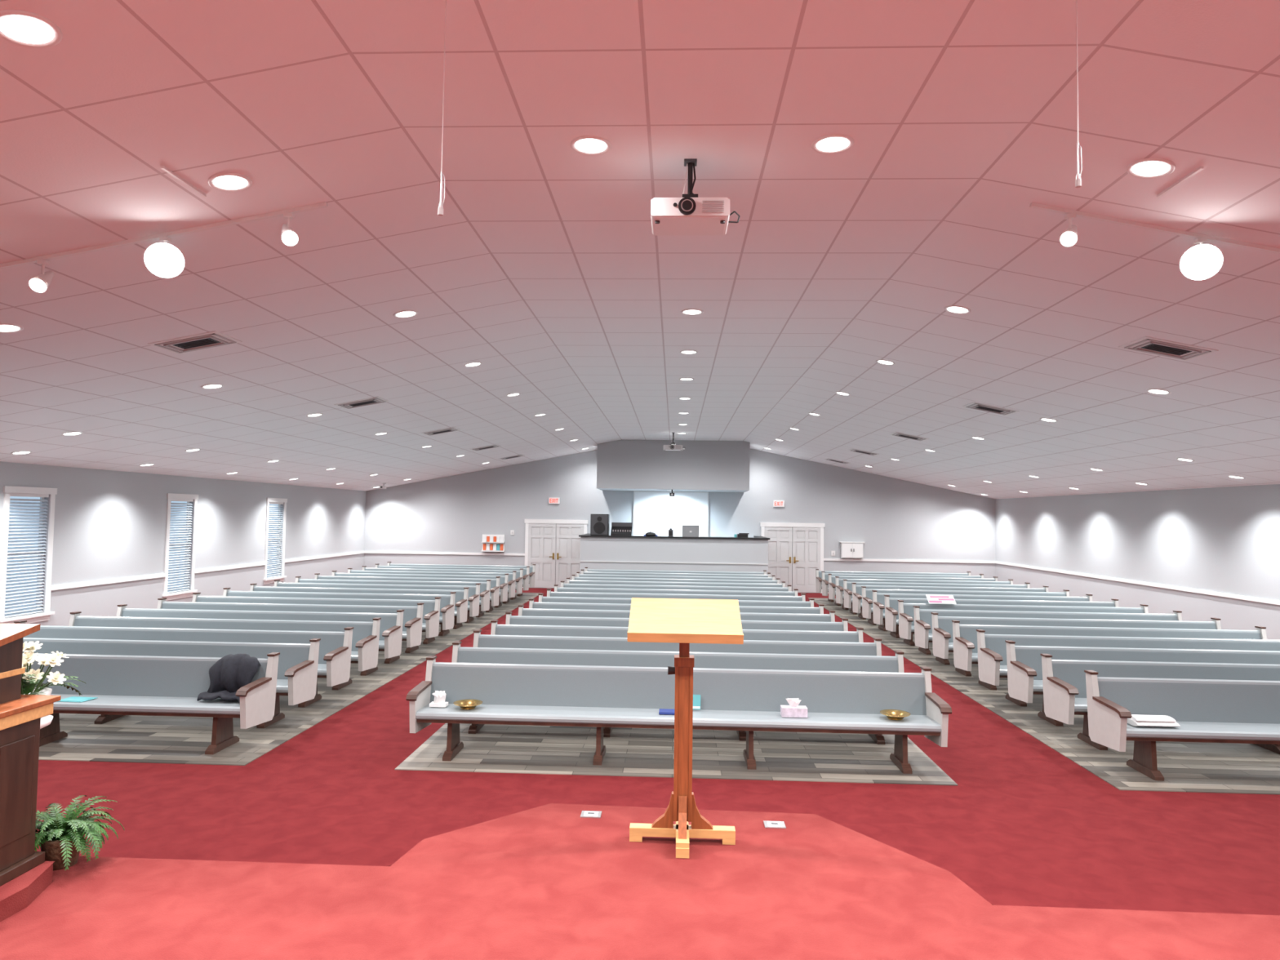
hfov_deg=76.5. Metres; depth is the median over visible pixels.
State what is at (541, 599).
pew
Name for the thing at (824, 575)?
pew
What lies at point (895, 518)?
wall
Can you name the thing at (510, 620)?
pew
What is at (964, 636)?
pew
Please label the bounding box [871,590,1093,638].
pew
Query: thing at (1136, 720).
folded towel
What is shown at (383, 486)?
security camera
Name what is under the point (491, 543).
rack
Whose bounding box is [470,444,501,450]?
ceiling air vent
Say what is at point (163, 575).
trim
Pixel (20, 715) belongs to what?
pulpit
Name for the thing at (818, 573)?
pew
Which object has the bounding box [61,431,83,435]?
recessed light
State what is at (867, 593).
pew
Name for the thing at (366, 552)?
trim
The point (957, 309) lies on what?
recessed light
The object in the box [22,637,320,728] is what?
pew
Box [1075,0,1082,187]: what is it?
microphone
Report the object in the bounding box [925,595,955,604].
leaflet
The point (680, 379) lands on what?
recessed light
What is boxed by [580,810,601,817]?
floor outlet
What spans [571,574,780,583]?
pew
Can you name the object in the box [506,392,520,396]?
recessed light
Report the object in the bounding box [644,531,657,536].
case
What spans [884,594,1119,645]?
pew
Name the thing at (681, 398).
recessed light
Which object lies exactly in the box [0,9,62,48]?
recessed light
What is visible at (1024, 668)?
pew
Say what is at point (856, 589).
pew
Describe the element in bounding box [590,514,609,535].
loudspeaker
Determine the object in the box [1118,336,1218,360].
ceiling air vent
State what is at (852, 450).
ceiling air vent
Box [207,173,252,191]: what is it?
recessed light
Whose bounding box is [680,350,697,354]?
recessed light
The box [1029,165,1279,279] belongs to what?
track light
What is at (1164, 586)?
trim
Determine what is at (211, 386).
recessed light
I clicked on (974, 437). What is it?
recessed light
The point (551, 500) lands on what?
exit sign
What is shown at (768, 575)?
pew
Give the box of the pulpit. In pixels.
[0,623,61,886]
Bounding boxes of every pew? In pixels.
[13,620,353,707]
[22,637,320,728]
[22,652,279,754]
[68,611,381,689]
[115,604,404,675]
[156,597,423,663]
[191,592,440,653]
[222,587,456,644]
[249,583,469,635]
[273,579,480,629]
[295,576,491,622]
[314,573,500,617]
[332,570,508,612]
[347,568,516,607]
[361,565,523,603]
[375,563,529,599]
[386,561,535,595]
[405,655,951,773]
[451,641,904,744]
[473,629,881,655]
[490,619,863,642]
[505,611,848,631]
[518,604,835,622]
[528,598,823,613]
[537,593,813,607]
[546,588,805,601]
[554,584,798,595]
[560,581,791,591]
[566,577,785,587]
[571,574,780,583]
[576,572,774,580]
[581,569,770,577]
[584,567,766,574]
[815,568,970,602]
[821,571,983,605]
[827,573,997,609]
[835,576,1013,614]
[843,579,1030,619]
[851,582,1048,625]
[861,586,1069,631]
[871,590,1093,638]
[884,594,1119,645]
[897,600,1148,654]
[913,605,1182,664]
[930,612,1221,676]
[951,620,1266,690]
[976,629,1279,706]
[1004,640,1279,726]
[1040,653,1279,754]
[1084,670,1279,780]
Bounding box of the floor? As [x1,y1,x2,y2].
[34,587,1279,915]
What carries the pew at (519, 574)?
on the floor
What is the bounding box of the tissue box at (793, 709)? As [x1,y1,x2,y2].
[780,697,807,717]
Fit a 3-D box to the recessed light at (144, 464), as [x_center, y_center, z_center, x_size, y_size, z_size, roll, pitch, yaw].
[-8.773,-0.273,14.459,0.245,0.069,0.249,0,-3,9]
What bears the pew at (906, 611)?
on the floor
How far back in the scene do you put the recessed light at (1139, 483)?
16.41 m
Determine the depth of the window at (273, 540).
20.38 m
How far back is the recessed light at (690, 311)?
8.94 m
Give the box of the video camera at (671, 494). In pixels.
[669,489,674,496]
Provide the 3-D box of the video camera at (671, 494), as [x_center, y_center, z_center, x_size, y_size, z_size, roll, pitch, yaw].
[0.954,0.383,24.176,0.140,0.200,0.245,1,-3,3]
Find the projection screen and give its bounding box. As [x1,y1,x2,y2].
[632,490,708,537]
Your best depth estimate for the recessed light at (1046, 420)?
12.28 m
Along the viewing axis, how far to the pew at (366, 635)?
11.21 m
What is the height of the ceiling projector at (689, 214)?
0.433 m
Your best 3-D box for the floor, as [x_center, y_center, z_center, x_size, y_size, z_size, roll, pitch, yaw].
[0.461,2.901,11.308,20.000,0.108,28.870,1,-3,3]
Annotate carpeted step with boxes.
[0,861,54,921]
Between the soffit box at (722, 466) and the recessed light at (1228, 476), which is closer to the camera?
the recessed light at (1228, 476)
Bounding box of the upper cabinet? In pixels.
[839,542,864,558]
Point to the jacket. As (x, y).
(231, 673)
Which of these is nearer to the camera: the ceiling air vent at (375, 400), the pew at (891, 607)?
the ceiling air vent at (375, 400)
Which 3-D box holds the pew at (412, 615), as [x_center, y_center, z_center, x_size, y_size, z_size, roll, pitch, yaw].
[-5.699,2.390,12.927,4.380,0.882,0.715,1,-3,3]
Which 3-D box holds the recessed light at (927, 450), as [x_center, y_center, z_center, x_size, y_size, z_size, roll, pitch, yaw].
[6.421,-0.657,17.986,0.245,0.071,0.249,0,-3,9]
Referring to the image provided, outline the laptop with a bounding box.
[682,524,698,537]
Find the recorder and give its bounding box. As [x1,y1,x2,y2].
[733,533,749,537]
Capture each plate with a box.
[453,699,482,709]
[880,709,911,719]
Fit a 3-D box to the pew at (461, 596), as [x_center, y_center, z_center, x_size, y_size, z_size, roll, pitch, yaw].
[-5.574,2.518,15.808,4.380,0.882,0.715,1,-3,3]
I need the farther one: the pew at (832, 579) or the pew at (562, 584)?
the pew at (832, 579)
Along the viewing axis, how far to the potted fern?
4.03 m
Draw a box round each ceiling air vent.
[147,330,242,354]
[333,396,389,408]
[421,426,460,435]
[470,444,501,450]
[498,453,524,459]
[824,457,848,463]
[848,448,878,455]
[890,431,928,440]
[963,401,1019,415]
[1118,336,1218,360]
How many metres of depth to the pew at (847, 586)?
19.32 m
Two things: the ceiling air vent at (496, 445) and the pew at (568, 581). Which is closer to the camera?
the pew at (568, 581)
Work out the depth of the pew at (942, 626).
12.60 m
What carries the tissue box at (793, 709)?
on the pew at (749, 700)
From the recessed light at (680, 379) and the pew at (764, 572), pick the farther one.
the pew at (764, 572)
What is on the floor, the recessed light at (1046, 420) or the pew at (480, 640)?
the pew at (480, 640)
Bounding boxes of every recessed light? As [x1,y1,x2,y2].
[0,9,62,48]
[0,323,23,333]
[10,450,32,454]
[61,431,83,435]
[138,463,155,466]
[184,448,200,452]
[200,383,223,389]
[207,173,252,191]
[225,471,238,474]
[266,459,279,462]
[306,413,323,417]
[374,431,387,435]
[393,310,417,318]
[463,361,482,367]
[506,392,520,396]
[533,413,546,416]
[570,135,611,155]
[678,397,691,399]
[679,377,693,381]
[680,308,703,315]
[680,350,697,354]
[808,412,820,416]
[811,133,854,154]
[835,391,850,395]
[875,359,895,365]
[924,448,935,452]
[944,305,970,314]
[971,436,985,439]
[1039,417,1057,422]
[1088,467,1103,471]
[1126,157,1175,178]
[1133,482,1148,485]
[1146,388,1170,395]
[1176,457,1194,462]
[1226,475,1245,479]
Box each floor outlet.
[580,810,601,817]
[763,820,786,828]
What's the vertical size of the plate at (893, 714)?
0.052 m
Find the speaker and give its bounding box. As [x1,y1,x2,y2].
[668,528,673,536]
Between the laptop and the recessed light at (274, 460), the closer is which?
the recessed light at (274, 460)
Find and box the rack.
[480,534,505,551]
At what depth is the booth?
23.31 m
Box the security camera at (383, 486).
[379,483,386,488]
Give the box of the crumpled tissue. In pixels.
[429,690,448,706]
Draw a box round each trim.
[0,551,364,596]
[364,551,995,563]
[995,560,1279,604]
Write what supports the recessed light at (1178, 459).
in the ceiling
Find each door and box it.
[524,519,588,587]
[760,522,825,593]
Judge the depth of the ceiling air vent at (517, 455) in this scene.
23.49 m
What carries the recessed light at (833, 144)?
in the ceiling
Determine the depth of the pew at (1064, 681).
8.79 m
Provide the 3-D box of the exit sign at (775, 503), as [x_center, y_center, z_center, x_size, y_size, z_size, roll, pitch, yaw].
[4.389,0.746,25.668,0.340,0.200,0.057,1,-3,3]
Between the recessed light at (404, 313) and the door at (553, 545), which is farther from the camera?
the door at (553, 545)
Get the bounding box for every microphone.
[437,0,446,216]
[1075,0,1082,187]
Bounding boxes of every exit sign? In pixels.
[548,497,559,503]
[773,500,784,506]
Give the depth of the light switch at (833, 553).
25.53 m
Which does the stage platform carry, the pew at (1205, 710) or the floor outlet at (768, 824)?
the floor outlet at (768, 824)
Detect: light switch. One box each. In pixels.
[510,529,514,535]
[831,551,835,555]
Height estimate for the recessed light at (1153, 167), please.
0.071 m
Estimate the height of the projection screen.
2.230 m
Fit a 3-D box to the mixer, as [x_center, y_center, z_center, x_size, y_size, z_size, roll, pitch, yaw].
[-0.535,1.428,23.605,0.600,0.380,0.400,1,-3,3]
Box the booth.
[578,533,769,574]
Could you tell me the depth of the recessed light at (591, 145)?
4.94 m
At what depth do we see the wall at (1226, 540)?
16.71 m
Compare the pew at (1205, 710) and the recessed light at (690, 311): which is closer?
the pew at (1205, 710)
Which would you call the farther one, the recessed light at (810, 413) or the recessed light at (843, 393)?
the recessed light at (810, 413)
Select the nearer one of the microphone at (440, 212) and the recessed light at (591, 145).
the microphone at (440, 212)
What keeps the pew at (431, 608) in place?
on the floor
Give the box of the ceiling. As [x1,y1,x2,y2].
[0,0,1279,498]
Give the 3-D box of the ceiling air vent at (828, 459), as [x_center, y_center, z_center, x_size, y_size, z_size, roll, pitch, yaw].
[5.832,-0.555,24.038,0.680,0.025,0.480,12,-2,3]
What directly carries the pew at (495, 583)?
on the floor
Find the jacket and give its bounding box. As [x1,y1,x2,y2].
[196,653,260,702]
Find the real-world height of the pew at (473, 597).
0.882 m
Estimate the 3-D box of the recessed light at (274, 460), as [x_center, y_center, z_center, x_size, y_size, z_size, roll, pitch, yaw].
[-7.478,-0.389,16.570,0.245,0.069,0.249,0,-3,9]
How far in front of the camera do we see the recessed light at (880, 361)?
10.84 m
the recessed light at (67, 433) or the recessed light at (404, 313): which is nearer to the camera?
the recessed light at (404, 313)
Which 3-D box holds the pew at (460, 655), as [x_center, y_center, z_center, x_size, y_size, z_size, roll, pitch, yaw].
[0.379,2.295,8.813,5.040,0.882,0.715,1,-3,3]
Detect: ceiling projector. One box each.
[650,158,739,235]
[663,432,685,450]
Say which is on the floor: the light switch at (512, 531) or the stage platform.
the stage platform
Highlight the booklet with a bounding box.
[693,694,700,709]
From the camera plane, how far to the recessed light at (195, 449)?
13.80 m
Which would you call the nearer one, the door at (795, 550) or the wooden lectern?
the wooden lectern
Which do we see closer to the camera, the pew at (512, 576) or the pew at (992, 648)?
the pew at (992, 648)
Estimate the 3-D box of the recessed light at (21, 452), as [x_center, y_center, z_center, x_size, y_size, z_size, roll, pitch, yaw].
[-8.893,-0.397,11.682,0.245,0.069,0.249,0,-3,9]
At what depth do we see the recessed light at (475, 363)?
11.08 m
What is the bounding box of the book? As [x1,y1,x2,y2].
[658,708,674,715]
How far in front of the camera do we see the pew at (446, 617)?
15.05 m
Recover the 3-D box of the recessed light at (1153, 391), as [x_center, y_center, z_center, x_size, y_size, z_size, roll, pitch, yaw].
[6.054,-1.035,9.488,0.245,0.071,0.249,0,-3,9]
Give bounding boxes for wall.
[0,461,365,626]
[364,448,995,588]
[995,484,1279,639]
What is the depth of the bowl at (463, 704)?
7.90 m
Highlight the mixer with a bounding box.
[610,522,632,536]
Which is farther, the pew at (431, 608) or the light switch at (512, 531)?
the light switch at (512, 531)
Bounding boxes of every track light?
[0,165,328,292]
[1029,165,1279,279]
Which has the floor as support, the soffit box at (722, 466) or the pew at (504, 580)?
the pew at (504, 580)
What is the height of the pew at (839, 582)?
0.882 m
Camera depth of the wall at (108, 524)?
15.71 m
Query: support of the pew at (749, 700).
on the floor
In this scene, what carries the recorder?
on the booth
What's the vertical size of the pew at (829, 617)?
0.882 m
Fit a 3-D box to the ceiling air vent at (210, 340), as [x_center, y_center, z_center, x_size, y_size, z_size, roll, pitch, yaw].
[-4.403,-1.354,8.066,0.680,0.025,0.480,-10,-3,2]
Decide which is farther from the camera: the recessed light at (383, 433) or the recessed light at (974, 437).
the recessed light at (383, 433)
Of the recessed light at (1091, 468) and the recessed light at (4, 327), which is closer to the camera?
the recessed light at (4, 327)
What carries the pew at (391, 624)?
on the floor
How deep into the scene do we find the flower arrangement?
4.08 m
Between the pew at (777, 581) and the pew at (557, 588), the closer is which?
the pew at (557, 588)
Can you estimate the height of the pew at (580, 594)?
0.882 m
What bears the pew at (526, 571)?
on the floor
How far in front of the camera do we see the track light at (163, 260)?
5.56 m
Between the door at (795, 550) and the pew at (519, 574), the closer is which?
the pew at (519, 574)
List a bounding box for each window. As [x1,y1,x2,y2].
[0,485,57,623]
[162,493,198,600]
[262,497,287,584]
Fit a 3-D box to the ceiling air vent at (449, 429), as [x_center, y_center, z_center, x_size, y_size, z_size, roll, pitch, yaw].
[-4.038,-0.979,16.499,0.680,0.025,0.480,-10,-3,2]
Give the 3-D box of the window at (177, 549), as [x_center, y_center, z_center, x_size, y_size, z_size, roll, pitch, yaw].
[-9.331,1.337,16.456,0.190,2.110,1.060,1,-3,3]
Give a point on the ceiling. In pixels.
(544, 266)
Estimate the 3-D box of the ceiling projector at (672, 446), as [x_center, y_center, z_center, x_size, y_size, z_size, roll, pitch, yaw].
[0.928,-1.034,21.877,0.592,0.491,0.362,1,-3,3]
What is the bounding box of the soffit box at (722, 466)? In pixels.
[596,440,750,492]
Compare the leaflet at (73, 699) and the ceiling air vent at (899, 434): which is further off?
the ceiling air vent at (899, 434)
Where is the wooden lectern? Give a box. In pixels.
[626,597,743,858]
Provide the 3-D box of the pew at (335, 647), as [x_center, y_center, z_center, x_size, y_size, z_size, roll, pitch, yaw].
[-5.824,2.262,10.047,4.380,0.882,0.715,1,-3,3]
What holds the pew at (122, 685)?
on the floor
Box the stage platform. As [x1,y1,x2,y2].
[0,803,1279,959]
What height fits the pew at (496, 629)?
0.882 m
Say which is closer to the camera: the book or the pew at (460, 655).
the book
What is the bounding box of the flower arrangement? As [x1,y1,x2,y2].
[20,640,86,728]
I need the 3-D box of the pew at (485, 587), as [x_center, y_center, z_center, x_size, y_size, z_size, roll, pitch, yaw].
[-5.491,2.604,17.728,4.380,0.882,0.715,1,-3,3]
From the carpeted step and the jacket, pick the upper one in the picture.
the jacket
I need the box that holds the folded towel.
[1127,714,1180,727]
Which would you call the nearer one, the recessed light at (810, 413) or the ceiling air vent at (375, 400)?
the ceiling air vent at (375, 400)
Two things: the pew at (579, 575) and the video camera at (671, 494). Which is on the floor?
the pew at (579, 575)
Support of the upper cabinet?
attached to the wall at (895, 518)
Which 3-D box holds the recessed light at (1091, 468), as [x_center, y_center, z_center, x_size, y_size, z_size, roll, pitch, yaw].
[8.905,-0.207,15.853,0.245,0.071,0.249,0,-3,9]
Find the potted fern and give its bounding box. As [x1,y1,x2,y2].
[34,795,124,870]
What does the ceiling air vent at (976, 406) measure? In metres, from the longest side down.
0.680 x 0.480 x 0.025 m
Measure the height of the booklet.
0.139 m
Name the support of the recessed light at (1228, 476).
in the ceiling
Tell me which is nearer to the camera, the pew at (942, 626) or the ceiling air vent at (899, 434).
the pew at (942, 626)
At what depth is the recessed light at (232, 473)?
17.23 m
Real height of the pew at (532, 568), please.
0.882 m
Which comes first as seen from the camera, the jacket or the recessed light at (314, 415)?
the jacket
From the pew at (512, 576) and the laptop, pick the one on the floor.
the pew at (512, 576)
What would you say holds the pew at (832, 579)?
on the floor
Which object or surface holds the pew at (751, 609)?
on the floor
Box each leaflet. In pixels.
[58,696,97,702]
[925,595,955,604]
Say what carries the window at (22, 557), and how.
in the wall at (108, 524)

